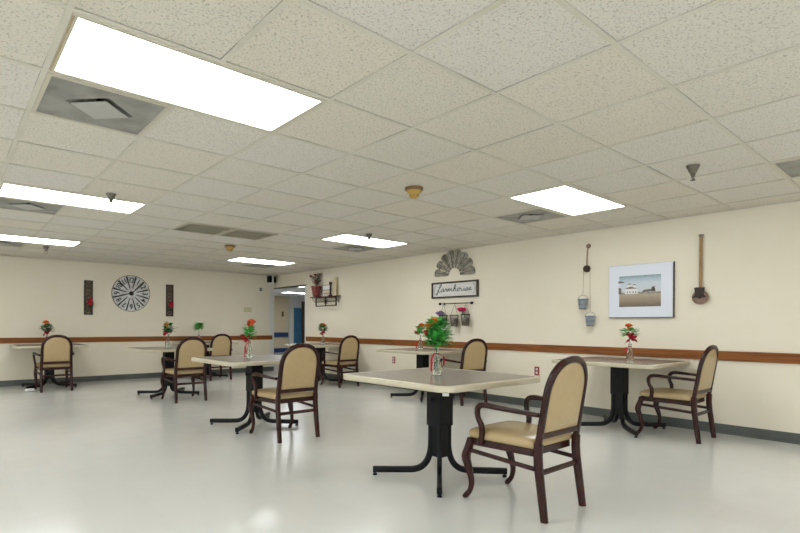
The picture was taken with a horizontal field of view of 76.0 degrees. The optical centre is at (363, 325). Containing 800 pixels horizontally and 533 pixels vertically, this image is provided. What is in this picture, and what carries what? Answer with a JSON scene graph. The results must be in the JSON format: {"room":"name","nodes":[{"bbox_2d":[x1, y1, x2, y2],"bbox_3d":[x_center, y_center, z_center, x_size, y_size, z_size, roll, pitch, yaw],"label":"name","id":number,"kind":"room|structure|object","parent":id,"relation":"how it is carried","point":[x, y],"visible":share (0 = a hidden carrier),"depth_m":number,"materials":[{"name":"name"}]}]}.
{"room":"care facility","nodes":[
{"label":"care facility","id":0,"kind":"room"},
{"bbox_2d":[0,256,273,380],"bbox_3d":[-6.156,-0.174,9.182,10.221,2.473,0.130,0,0,-40],"label":"wall","id":1,"kind":"structure","parent":0,"point":[33,291],"depth_m":10.07,"materials":[{"name":"beige paint"}]},
{"bbox_2d":[84,280,93,314],"bbox_3d":[-5.259,-0.545,9.774,0.158,0.660,0.128,0,0,-40],"label":"carved panel","id":2,"kind":"object","parent":1,"relation":"attached to","point":[88,284],"visible":1,"depth_m":9.79,"materials":[{"name":"brown wood"}]},
{"bbox_2d":[86,298,93,305],"bbox_3d":[-5.250,-0.461,9.788,0.123,0.141,0.117,0,0,14],"label":"flower","id":3,"kind":"object","parent":2,"relation":"on","point":[89,301],"depth_m":9.78,"materials":[{"name":"red plant"}]},
{"bbox_2d":[112,275,149,311],"bbox_3d":[-4.682,-0.655,10.285,0.730,0.730,0.050,0,0,-40],"label":"wall clock","id":4,"kind":"object","parent":1,"relation":"attached to","point":[130,293],"visible":1,"depth_m":10.28,"materials":[{"name":"black"}]},
{"bbox_2d":[0,335,271,342],"bbox_3d":[-6.090,0.259,9.140,10.071,0.098,0.022,0,0,-40],"label":"trim","id":5,"kind":"structure","parent":1,"relation":"attached to","point":[262,337],"depth_m":10.17,"materials":[{"name":"brown wood"}]},
{"bbox_2d":[0,366,273,386],"bbox_3d":[-6.077,1.013,9.158,10.121,0.100,0.016,0,0,-40],"label":"baseboard","id":6,"kind":"structure","parent":1,"relation":"attached to","point":[235,370],"depth_m":10.04,"materials":[{"name":"grey rubber"}]},
{"bbox_2d":[166,284,173,315],"bbox_3d":[-4.071,-0.537,10.758,0.158,0.670,0.128,0,0,-40],"label":"carved panel","id":7,"kind":"object","parent":1,"relation":"attached to","point":[169,288],"visible":1,"depth_m":10.77,"materials":[{"name":"brown wood"}]},
{"bbox_2d":[244,307,251,311],"bbox_3d":[-2.708,-0.381,11.945,0.200,0.110,0.013,0,0,-40],"label":"switch plate","id":8,"kind":"object","parent":1,"relation":"attached to","point":[246,309],"visible":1,"depth_m":11.95,"materials":[{"name":"beige plastic"}]},
{"bbox_2d":[267,275,275,304],"bbox_3d":[-2.217,-0.854,12.248,0.180,0.712,0.170,0,0,-40],"label":"wall speaker","id":9,"kind":"object","parent":1,"relation":"attached to","point":[271,280],"visible":1,"depth_m":12.21,"materials":[{"name":"black plastic"}]},
{"bbox_2d":[274,296,304,347],"bbox_3d":[-4.147,-0.074,20.275,7.266,2.293,0.100,0,0,-40],"label":"wall","id":10,"kind":"structure","parent":0,"point":[280,302],"depth_m":20.86,"materials":[{"name":"beige paint"}]},
{"bbox_2d":[274,332,287,336],"bbox_3d":[-3.453,0.356,20.741,0.880,0.180,0.070,0,0,-40],"label":"handrail","id":11,"kind":"object","parent":10,"relation":"attached to","point":[278,334],"visible":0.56,"depth_m":20.78,"materials":[{"name":"blue"}]},
{"bbox_2d":[274,348,287,352],"bbox_3d":[-4.883,0.984,19.597,4.576,0.170,0.012,0,0,-40],"label":"baseboard","id":12,"kind":"structure","parent":10,"relation":"attached to","point":[275,349],"depth_m":20.82,"materials":[{"name":"blue"}]},
{"bbox_2d":[294,308,300,343],"bbox_3d":[-2.781,0.164,21.303,0.390,1.830,0.040,0,0,-40],"label":"door","id":13,"kind":"structure","parent":10,"relation":"in","point":[297,311],"depth_m":21.30,"materials":[{"name":"blue laminate"}]},
{"bbox_2d":[301,302,304,342],"bbox_3d":[-2.406,0.031,21.578,0.480,2.100,0.094,0,0,-40],"label":"door","id":14,"kind":"structure","parent":10,"relation":"in","point":[302,303],"depth_m":21.46,"materials":[{"name":"brown metal"}]},
{"bbox_2d":[274,287,304,296],"bbox_3d":[-1.792,-1.234,17.517,7.166,0.050,7.145,0,0,-40],"label":"ceiling","id":15,"kind":"structure","parent":0,"point":[295,289],"depth_m":17.98,"materials":[{"name":"white paint"}]},
{"bbox_2d":[279,291,304,293],"bbox_3d":[-2.399,-1.202,18.537,1.200,0.020,0.600,0,0,-40],"label":"recessed light","id":16,"kind":"object","parent":15,"relation":"in","point":[287,291],"visible":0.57,"depth_m":18.32,"materials":[{"name":"white plastic"}]},
{"bbox_2d":[288,296,293,347],"bbox_3d":[-3.036,-0.069,21.117,0.200,2.293,0.220,0,0,-40],"label":"column","id":17,"kind":"structure","parent":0,"point":[290,298],"depth_m":21.03,"materials":[{"name":"grey paint"}]},
{"bbox_2d":[0,0,799,275],"bbox_3d":[-1.733,-1.298,3.918,10.133,0.181,13.614,0,0,-40],"label":"ceiling","id":18,"kind":"structure","parent":0,"point":[477,105],"depth_m":3.09,"materials":[{"name":"tile"}]},
{"bbox_2d":[0,240,25,246],"bbox_3d":[-5.353,-1.246,7.532,0.584,0.062,0.584,0,0,-40],"label":"ceiling vent","id":19,"kind":"object","parent":18,"relation":"in","point":[2,243],"visible":0.86,"depth_m":7.61,"materials":[{"name":"grey"}]},
{"bbox_2d":[0,197,65,214],"bbox_3d":[-3.409,-1.236,5.185,0.584,0.062,0.584,0,0,-40],"label":"ceiling vent","id":20,"kind":"object","parent":18,"relation":"in","point":[5,203],"visible":0.99,"depth_m":5.19,"materials":[{"name":"grey metal"}]},
{"bbox_2d":[0,233,81,246],"bbox_3d":[-4.729,-1.291,7.257,1.193,0.146,0.584,0,0,-40],"label":"ceiling light","id":21,"kind":"object","parent":18,"relation":"attached to","point":[3,237],"visible":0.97,"depth_m":7.32,"materials":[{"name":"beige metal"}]},
{"bbox_2d":[0,182,147,213],"bbox_3d":[-2.785,-1.281,4.910,1.193,0.146,0.584,0,0,-40],"label":"ceiling light","id":22,"kind":"object","parent":18,"relation":"attached to","point":[9,190],"visible":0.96,"depth_m":4.87,"materials":[{"name":"white plastic"}]},
{"bbox_2d":[31,72,171,136],"bbox_3d":[-1.464,-1.226,2.838,0.584,0.062,0.584,0,0,-40],"label":"ceiling vent","id":23,"kind":"object","parent":18,"relation":"in","point":[60,97],"visible":1,"depth_m":2.81,"materials":[{"name":"beige metal"}]},
{"bbox_2d":[106,193,115,205],"bbox_3d":[-2.319,-1.157,4.685,0.088,0.109,0.088,0,0,-40],"label":"sprinkler","id":24,"kind":"object","parent":18,"relation":"attached to","point":[111,196],"visible":1,"depth_m":4.67,"materials":[{"name":"silver metal"}]},
{"bbox_2d":[106,193,115,199],"bbox_3d":[-2.319,-1.186,4.685,0.088,0.050,0.088,0,0,-40],"label":"cup","id":25,"kind":"object","parent":24,"relation":"on","point":[111,196],"depth_m":4.66,"materials":[{"name":"silver metal"}]},
{"bbox_2d":[49,12,326,132],"bbox_3d":[-0.841,-1.270,2.563,1.193,0.148,0.584,0,0,-40],"label":"ceiling light","id":26,"kind":"object","parent":18,"relation":"attached to","point":[91,50],"visible":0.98,"depth_m":2.47,"materials":[{"name":"white plastic"}]},
{"bbox_2d":[171,222,234,234],"bbox_3d":[-2.001,-1.217,6.352,0.584,0.030,0.584,0,0,-40],"label":"ceiling vent","id":27,"kind":"object","parent":18,"relation":"in","point":[189,226],"visible":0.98,"depth_m":6.33,"materials":[{"name":"grey metal"}]},
{"bbox_2d":[224,245,234,251],"bbox_3d":[-2.010,-1.166,7.673,0.160,0.088,0.160,0,0,-40],"label":"smoke detector","id":28,"kind":"object","parent":18,"relation":"attached to","point":[229,248],"visible":1,"depth_m":7.63,"materials":[{"name":"brown plastic"}]},
{"bbox_2d":[217,229,277,239],"bbox_3d":[-1.531,-1.215,6.740,0.584,0.030,0.584,0,0,-40],"label":"ceiling vent","id":29,"kind":"object","parent":18,"relation":"in","point":[236,233],"visible":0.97,"depth_m":6.72,"materials":[{"name":"grey metal"}]},
{"bbox_2d":[225,257,294,265],"bbox_3d":[-1.913,-1.277,9.591,1.193,0.146,0.584,0,0,-40],"label":"ceiling light","id":30,"kind":"object","parent":18,"relation":"attached to","point":[239,259],"visible":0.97,"depth_m":9.59,"materials":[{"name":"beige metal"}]},
{"bbox_2d":[229,258,290,264],"bbox_3d":[-1.913,-1.213,9.591,1.149,0.005,0.540,0,0,-40],"label":"diffuser","id":31,"kind":"object","parent":30,"relation":"attached to","point":[247,260],"depth_m":9.58,"materials":[{"name":"white plastic"}]},
{"bbox_2d":[243,263,277,267],"bbox_3d":[-2.067,-1.229,10.254,0.584,0.062,0.584,0,0,-40],"label":"ceiling vent","id":32,"kind":"object","parent":18,"relation":"in","point":[253,264],"visible":0.87,"depth_m":10.23,"materials":[{"name":"grey"}]},
{"bbox_2d":[330,244,381,252],"bbox_3d":[-0.123,-1.220,7.907,0.584,0.062,0.584,0,0,-40],"label":"ceiling vent","id":33,"kind":"object","parent":18,"relation":"in","point":[351,248],"visible":0.98,"depth_m":7.92,"materials":[{"name":"grey"}]},
{"bbox_2d":[319,234,409,247],"bbox_3d":[0.032,-1.267,7.243,1.193,0.146,0.584,0,0,-40],"label":"ceiling light","id":34,"kind":"object","parent":18,"relation":"attached to","point":[343,238],"visible":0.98,"depth_m":7.25,"materials":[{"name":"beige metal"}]},
{"bbox_2d":[405,186,422,198],"bbox_3d":[0.437,-1.154,4.430,0.160,0.088,0.160,0,0,-40],"label":"smoke detector","id":35,"kind":"object","parent":18,"relation":"attached to","point":[413,191],"visible":1,"depth_m":4.39,"materials":[{"name":"brown plastic"}]},
{"bbox_2d":[492,208,569,224],"bbox_3d":[1.822,-1.210,5.560,0.584,0.062,0.584,0,0,-40],"label":"ceiling vent","id":36,"kind":"object","parent":18,"relation":"in","point":[539,214],"visible":0.99,"depth_m":5.55,"materials":[{"name":"grey metal"}]},
{"bbox_2d":[507,184,627,215],"bbox_3d":[1.976,-1.257,4.896,1.193,0.146,0.584,0,0,-40],"label":"ceiling light","id":37,"kind":"object","parent":18,"relation":"attached to","point":[566,199],"visible":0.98,"depth_m":4.85,"materials":[{"name":"white plastic"}]},
{"bbox_2d":[686,164,699,180],"bbox_3d":[2.446,-1.133,3.789,0.088,0.109,0.088,0,0,-40],"label":"sprinkler","id":38,"kind":"object","parent":18,"relation":"attached to","point":[692,169],"visible":1,"depth_m":3.77,"materials":[{"name":"silver metal"}]},
{"bbox_2d":[770,158,799,178],"bbox_3d":[3.377,-1.202,3.682,0.584,0.062,0.584,0,0,-40],"label":"ceiling vent","id":39,"kind":"object","parent":18,"relation":"in","point":[790,169],"visible":1,"depth_m":3.81,"materials":[{"name":"grey metal"}]},
{"bbox_2d":[0,352,799,532],"bbox_3d":[-1.319,1.111,8.937,17.367,0.050,20.977,0,0,-40],"label":"floor","id":40,"kind":"structure","parent":0,"point":[105,456],"depth_m":3.81,"materials":[{"name":"tile"}]},
{"bbox_2d":[10,343,88,388],"bbox_3d":[-5.501,0.698,8.930,1.066,0.736,1.066,0,0,-40],"label":"dining table","id":41,"kind":"object","parent":40,"relation":"on","point":[75,345],"visible":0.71,"depth_m":8.88,"materials":[{"name":"black plastic"}]},
{"bbox_3d":[-5.527,0.244,8.906,0.072,0.171,0.072,0,0,33],"label":"flower vase","id":42,"kind":"object","parent":41,"relation":"on","visible":0},
{"bbox_2d":[41,320,53,335],"bbox_3d":[-5.523,0.108,8.899,0.264,0.420,0.265,0,0,-40],"label":"flower bouquet","id":43,"kind":"object","parent":42,"relation":"in","point":[46,322],"visible":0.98,"depth_m":8.88,"materials":[{"name":"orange plant"}]},
{"bbox_2d":[32,335,74,392],"bbox_3d":[-5.139,0.605,8.478,0.593,0.931,0.634,0,0,-40],"label":"dining chair","id":44,"kind":"object","parent":40,"relation":"on","point":[57,353],"visible":1,"depth_m":8.30,"materials":[{"name":"brown wood"}]},
{"bbox_2d":[124,346,212,398],"bbox_3d":[-3.051,0.710,7.979,1.066,0.736,1.066,0,0,-40],"label":"dining table","id":45,"kind":"object","parent":40,"relation":"on","point":[167,352],"visible":0.7,"depth_m":7.92,"materials":[{"name":"black plastic"}]},
{"bbox_2d":[165,336,169,347],"bbox_3d":[-3.059,0.252,7.975,0.072,0.180,0.072,0,0,33],"label":"flower vase","id":46,"kind":"object","parent":45,"relation":"on","point":[167,343],"visible":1,"depth_m":7.96,"materials":[{"name":"clear glass"}]},
{"bbox_2d":[162,321,177,335],"bbox_3d":[-3.051,0.125,7.982,0.229,0.412,0.210,0,0,-40],"label":"flower bouquet","id":47,"kind":"object","parent":46,"relation":"in","point":[166,329],"visible":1,"depth_m":7.95,"materials":[{"name":"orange plant"}]},
{"bbox_2d":[160,337,206,403],"bbox_3d":[-2.602,0.617,7.437,0.593,0.931,0.634,0,0,-40],"label":"dining chair","id":48,"kind":"object","parent":40,"relation":"on","point":[189,347],"visible":0.94,"depth_m":7.25,"materials":[{"name":"brown wood"}]},
{"bbox_2d":[172,341,237,376],"bbox_3d":[-3.337,0.709,10.723,1.066,0.736,1.066,0,0,-40],"label":"dining table","id":49,"kind":"object","parent":40,"relation":"on","point":[206,342],"visible":0.38,"depth_m":10.69,"materials":[{"name":"beige laminate"}]},
{"bbox_3d":[-3.447,0.254,10.681,0.072,0.171,0.072,0,0,33],"label":"flower vase","id":50,"kind":"object","parent":49,"relation":"on","visible":0},
{"bbox_2d":[192,322,204,330],"bbox_3d":[-3.447,0.120,10.702,0.253,0.418,0.282,0,0,3],"label":"flower bouquet","id":51,"kind":"object","parent":50,"relation":"in","point":[197,325],"visible":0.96,"depth_m":10.64,"materials":[{"name":"green plant"}]},
{"bbox_2d":[199,334,231,380],"bbox_3d":[-2.980,0.616,10.292,0.593,0.931,0.634,0,0,-40],"label":"dining chair","id":52,"kind":"object","parent":40,"relation":"on","point":[221,344],"visible":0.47,"depth_m":10.08,"materials":[{"name":"beige fabric"}]},
{"bbox_2d":[191,354,298,433],"bbox_3d":[-1.200,0.719,5.604,1.066,0.736,1.066,0,0,-40],"label":"dining table","id":53,"kind":"object","parent":40,"relation":"on","point":[255,364],"visible":0.77,"depth_m":5.56,"materials":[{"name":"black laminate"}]},
{"bbox_2d":[244,339,252,357],"bbox_3d":[-1.259,0.246,5.587,0.075,0.209,0.085,0,0,33],"label":"flower vase","id":54,"kind":"object","parent":53,"relation":"on","point":[249,354],"visible":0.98,"depth_m":5.57,"materials":[{"name":"clear glass"}]},
{"bbox_2d":[240,319,256,341],"bbox_3d":[-1.256,0.132,5.585,0.186,0.416,0.210,0,0,-40],"label":"flower bouquet","id":55,"kind":"object","parent":54,"relation":"in","point":[250,323],"visible":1,"depth_m":5.57,"materials":[{"name":"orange plant"}]},
{"bbox_2d":[248,343,319,442],"bbox_3d":[-0.772,0.626,5.071,0.593,0.931,0.634,0,0,-40],"label":"dining chair","id":56,"kind":"object","parent":40,"relation":"on","point":[299,365],"visible":1,"depth_m":4.89,"materials":[{"name":"beige leather"}]},
{"bbox_2d":[285,343,345,381],"bbox_3d":[-0.833,0.721,9.895,1.066,0.736,1.066,0,0,-40],"label":"dining table","id":57,"kind":"object","parent":40,"relation":"on","point":[320,347],"visible":0.44,"depth_m":9.82,"materials":[{"name":"black plastic"}]},
{"bbox_3d":[-0.789,0.258,9.898,0.072,0.190,0.072,0,0,33],"label":"flower vase","id":58,"kind":"object","parent":57,"relation":"on","visible":0},
{"bbox_2d":[317,323,329,334],"bbox_3d":[-0.796,0.141,9.899,0.215,0.401,0.216,0,0,-27],"label":"flower bouquet","id":59,"kind":"object","parent":58,"relation":"in","point":[322,325],"visible":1,"depth_m":9.88,"materials":[{"name":"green plant"}]},
{"bbox_2d":[320,335,359,387],"bbox_3d":[-0.416,0.628,9.313,0.593,0.931,0.634,0,0,-40],"label":"dining chair","id":60,"kind":"object","parent":40,"relation":"on","point":[348,353],"visible":0.99,"depth_m":9.14,"materials":[{"name":"beige fabric"}]},
{"bbox_2d":[376,348,461,401],"bbox_3d":[0.902,0.730,7.800,1.066,0.736,1.066,0,0,-40],"label":"dining table","id":61,"kind":"object","parent":40,"relation":"on","point":[422,356],"visible":0.52,"depth_m":7.73,"materials":[{"name":"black laminate"}]},
{"bbox_2d":[416,338,422,349],"bbox_3d":[0.863,0.276,7.817,0.102,0.171,0.079,0,0,-43],"label":"flower vase","id":62,"kind":"object","parent":61,"relation":"on","point":[420,345],"visible":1,"depth_m":7.80,"materials":[{"name":"clear glass"}]},
{"bbox_2d":[413,323,424,337],"bbox_3d":[0.885,0.152,7.821,0.232,0.397,0.210,0,0,12],"label":"flower bouquet","id":63,"kind":"object","parent":62,"relation":"in","point":[421,325],"visible":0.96,"depth_m":7.80,"materials":[{"name":"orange plant"}]},
{"bbox_2d":[343,368,539,497],"bbox_3d":[0.557,0.728,3.733,1.066,0.736,1.066,0,0,-40],"label":"dining table","id":64,"kind":"object","parent":40,"relation":"on","point":[440,389],"visible":0.96,"depth_m":3.66,"materials":[{"name":"beige laminate"}]},
{"bbox_2d":[430,349,444,374],"bbox_3d":[0.545,0.265,3.775,0.080,0.190,0.081,0,0,-40],"label":"flower vase","id":65,"kind":"object","parent":64,"relation":"on","point":[435,365],"visible":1,"depth_m":3.76,"materials":[{"name":"clear glass"}]},
{"bbox_2d":[422,316,454,348],"bbox_3d":[0.539,0.137,3.780,0.258,0.424,0.266,0,0,-40],"label":"flower bouquet","id":66,"kind":"object","parent":65,"relation":"in","point":[437,336],"visible":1,"depth_m":3.73,"materials":[{"name":"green plant"}]},
{"bbox_2d":[440,338,487,405],"bbox_3d":[1.429,0.637,7.343,0.593,0.931,0.634,0,0,-28],"label":"dining chair","id":67,"kind":"object","parent":40,"relation":"on","point":[474,352],"visible":0.53,"depth_m":7.09,"materials":[{"name":"beige leather"}]},
{"bbox_2d":[461,356,587,523],"bbox_3d":[1.018,0.635,3.177,0.593,0.931,0.634,0,0,-40],"label":"dining chair","id":68,"kind":"object","parent":40,"relation":"on","point":[563,398],"visible":1,"depth_m":3.02,"materials":[{"name":"beige leather"}]},
{"bbox_2d":[551,356,689,437],"bbox_3d":[2.769,0.739,5.522,1.066,0.736,1.066,0,0,-40],"label":"dining table","id":69,"kind":"object","parent":40,"relation":"on","point":[619,367],"visible":0.95,"depth_m":5.47,"materials":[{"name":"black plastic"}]},
{"bbox_2d":[625,344,633,360],"bbox_3d":[2.857,0.281,5.480,0.090,0.180,0.072,0,0,-44],"label":"flower vase","id":70,"kind":"object","parent":69,"relation":"on","point":[629,355],"visible":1,"depth_m":5.46,"materials":[{"name":"clear glass"}]},
{"bbox_2d":[619,323,639,342],"bbox_3d":[2.866,0.166,5.484,0.232,0.389,0.212,0,0,-9],"label":"flower bouquet","id":71,"kind":"object","parent":70,"relation":"in","point":[632,336],"visible":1,"depth_m":5.47,"materials":[{"name":"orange plant"}]},
{"bbox_2d":[635,345,718,443],"bbox_3d":[3.161,0.646,5.128,0.593,0.931,0.634,0,0,-40],"label":"dining chair","id":72,"kind":"object","parent":40,"relation":"on","point":[705,375],"visible":1,"depth_m":4.99,"materials":[{"name":"brown wood"}]},
{"bbox_2d":[274,201,799,433],"bbox_3d":[2.241,-0.132,7.158,0.130,2.473,13.702,0,0,-40],"label":"wall","id":73,"kind":"structure","parent":0,"point":[529,290],"depth_m":6.17,"materials":[{"name":"beige paint"}]},
{"bbox_2d":[270,285,306,366],"bbox_3d":[-1.708,0.092,11.849,0.157,1.985,1.453,0,0,-43],"label":"trim","id":74,"kind":"structure","parent":73,"relation":"attached to","point":[272,290],"depth_m":12.34,"materials":[{"name":"grey painted metal"}]},
{"bbox_2d":[274,285,304,288],"bbox_3d":[-1.662,-0.908,11.875,0.154,0.016,1.428,0,0,-40],"label":"trim","id":75,"kind":"structure","parent":73,"relation":"attached to","point":[298,285],"depth_m":11.79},
{"bbox_2d":[310,295,339,306],"bbox_3d":[-0.803,-0.511,10.635,0.125,0.210,0.950,0,0,-40],"label":"wall shelf","id":76,"kind":"object","parent":73,"relation":"attached to","point":[335,296],"visible":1,"depth_m":10.49,"materials":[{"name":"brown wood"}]},
{"bbox_2d":[311,286,320,296],"bbox_3d":[-1.007,-0.731,10.809,0.214,0.225,0.214,0,0,-40],"label":"flower pot","id":77,"kind":"object","parent":76,"relation":"on","point":[315,289],"visible":1,"depth_m":10.74,"materials":[{"name":"red ceramic"}]},
{"bbox_2d":[310,273,320,285],"bbox_3d":[-1.022,-0.965,10.826,0.247,0.317,0.407,0,0,-40],"label":"dried arrangement","id":78,"kind":"object","parent":77,"relation":"on","point":[317,280],"visible":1,"depth_m":10.79,"materials":[{"name":"grey plant"}]},
{"bbox_2d":[322,285,329,295],"bbox_3d":[-0.782,-0.737,10.632,0.011,0.240,0.269,0,0,-40],"label":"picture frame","id":79,"kind":"object","parent":76,"relation":"on","point":[324,287],"visible":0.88,"depth_m":10.64,"materials":[{"name":"white metal"}]},
{"bbox_2d":[333,277,336,295],"bbox_3d":[-0.579,-0.808,10.371,0.076,0.385,0.076,0,0,-40],"label":"pillar candle","id":80,"kind":"object","parent":76,"relation":"on","point":[334,278],"visible":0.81,"depth_m":10.35,"materials":[{"name":"beige wax"}]},
{"bbox_2d":[434,249,474,276],"bbox_3d":[1.425,-0.993,8.018,0.035,0.412,0.814,0,0,-40],"label":"wall decoration","id":81,"kind":"object","parent":73,"relation":"attached to","point":[453,256],"visible":1,"depth_m":7.99,"materials":[{"name":"grey"}]},
{"bbox_2d":[431,279,478,298],"bbox_3d":[1.424,-0.573,8.019,0.035,0.255,0.936,0,0,-40],"label":"sign","id":82,"kind":"object","parent":73,"relation":"attached to","point":[466,288],"visible":1,"depth_m":7.99,"materials":[{"name":"grey"}]},
{"bbox_2d":[439,301,472,304],"bbox_3d":[1.443,-0.352,7.965,0.072,0.043,0.684,0,0,-40],"label":"rod","id":83,"kind":"object","parent":73,"relation":"attached to","point":[471,302],"visible":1,"depth_m":7.94,"materials":[{"name":"black metal"}]},
{"bbox_2d":[449,304,458,325],"bbox_3d":[1.409,-0.179,7.944,0.147,0.372,0.147,0,0,-40],"label":"wire basket","id":84,"kind":"object","parent":83,"relation":"hanging from","point":[454,322],"visible":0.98,"depth_m":7.90,"materials":[{"name":"grey metal"}]},
{"bbox_2d":[460,305,469,325],"bbox_3d":[1.550,-0.183,7.774,0.147,0.362,0.147,0,0,-40],"label":"wire basket","id":85,"kind":"object","parent":83,"relation":"hanging from","point":[465,321],"visible":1,"depth_m":7.73,"materials":[{"name":"grey metal"}]},
{"bbox_2d":[457,307,466,317],"bbox_3d":[1.501,-0.149,7.829,0.121,0.279,0.163,0,0,-40],"label":"flower spray","id":86,"kind":"object","parent":85,"relation":"in","point":[461,309],"visible":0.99,"depth_m":7.80,"materials":[{"name":"pink plant"}]},
{"bbox_2d":[534,367,538,374],"bbox_3d":[2.348,0.611,6.916,0.010,0.116,0.072,0,0,-40],"label":"wall outlet","id":87,"kind":"object","parent":73,"relation":"attached to","point":[536,369],"visible":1,"depth_m":6.92,"materials":[{"name":"red"}]},
{"bbox_2d":[306,337,799,363],"bbox_3d":[2.607,0.302,6.596,0.022,0.098,12.167,0,0,-40],"label":"trim","id":88,"kind":"structure","parent":73,"relation":"attached to","point":[788,358],"depth_m":6.12,"materials":[{"name":"brown wood"}]},
{"bbox_2d":[323,373,799,444],"bbox_3d":[2.592,1.056,6.613,0.016,0.100,12.207,0,0,-40],"label":"baseboard","id":89,"kind":"structure","parent":73,"relation":"attached to","point":[780,436],"depth_m":5.60,"materials":[{"name":"grey rubber"}]},
{"bbox_2d":[583,244,590,279],"bbox_3d":[2.786,-0.601,6.348,0.071,0.855,0.108,0,0,-40],"label":"pulley","id":90,"kind":"object","parent":73,"relation":"hanging from","point":[586,268],"visible":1,"depth_m":6.35,"materials":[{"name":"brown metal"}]},
{"bbox_2d":[577,295,587,308],"bbox_3d":[2.733,-0.297,6.358,0.128,0.177,0.128,0,0,-40],"label":"metal bucket","id":91,"kind":"object","parent":90,"relation":"hanging from","point":[582,302],"visible":1,"depth_m":6.32,"materials":[{"name":"metal"}]},
{"bbox_2d":[585,312,594,325],"bbox_3d":[2.791,-0.087,6.286,0.128,0.177,0.128,0,0,-40],"label":"metal bucket","id":92,"kind":"object","parent":90,"relation":"hanging from","point":[590,319],"visible":1,"depth_m":6.25,"materials":[{"name":"metal"}]},
{"bbox_2d":[609,261,674,317],"bbox_3d":[3.192,-0.403,5.885,0.032,0.620,0.706,0,0,-40],"label":"picture","id":93,"kind":"object","parent":73,"relation":"attached to","point":[647,290],"visible":1,"depth_m":5.86,"materials":[{"name":"printed paper"},{"name":"white mat board"},{"name":"glass"}]},
{"bbox_2d":[619,274,660,306],"bbox_3d":[3.181,-0.403,5.882,0.002,0.360,0.456,0,0,-40],"label":"print","id":94,"kind":"object","parent":93,"relation":"attached to","point":[635,290],"depth_m":5.88},
{"bbox_2d":[692,234,708,303],"bbox_3d":[3.568,-0.601,5.409,0.062,0.742,0.148,0,0,-40],"label":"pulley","id":95,"kind":"object","parent":73,"relation":"attached to","point":[699,296],"visible":1,"depth_m":5.40,"materials":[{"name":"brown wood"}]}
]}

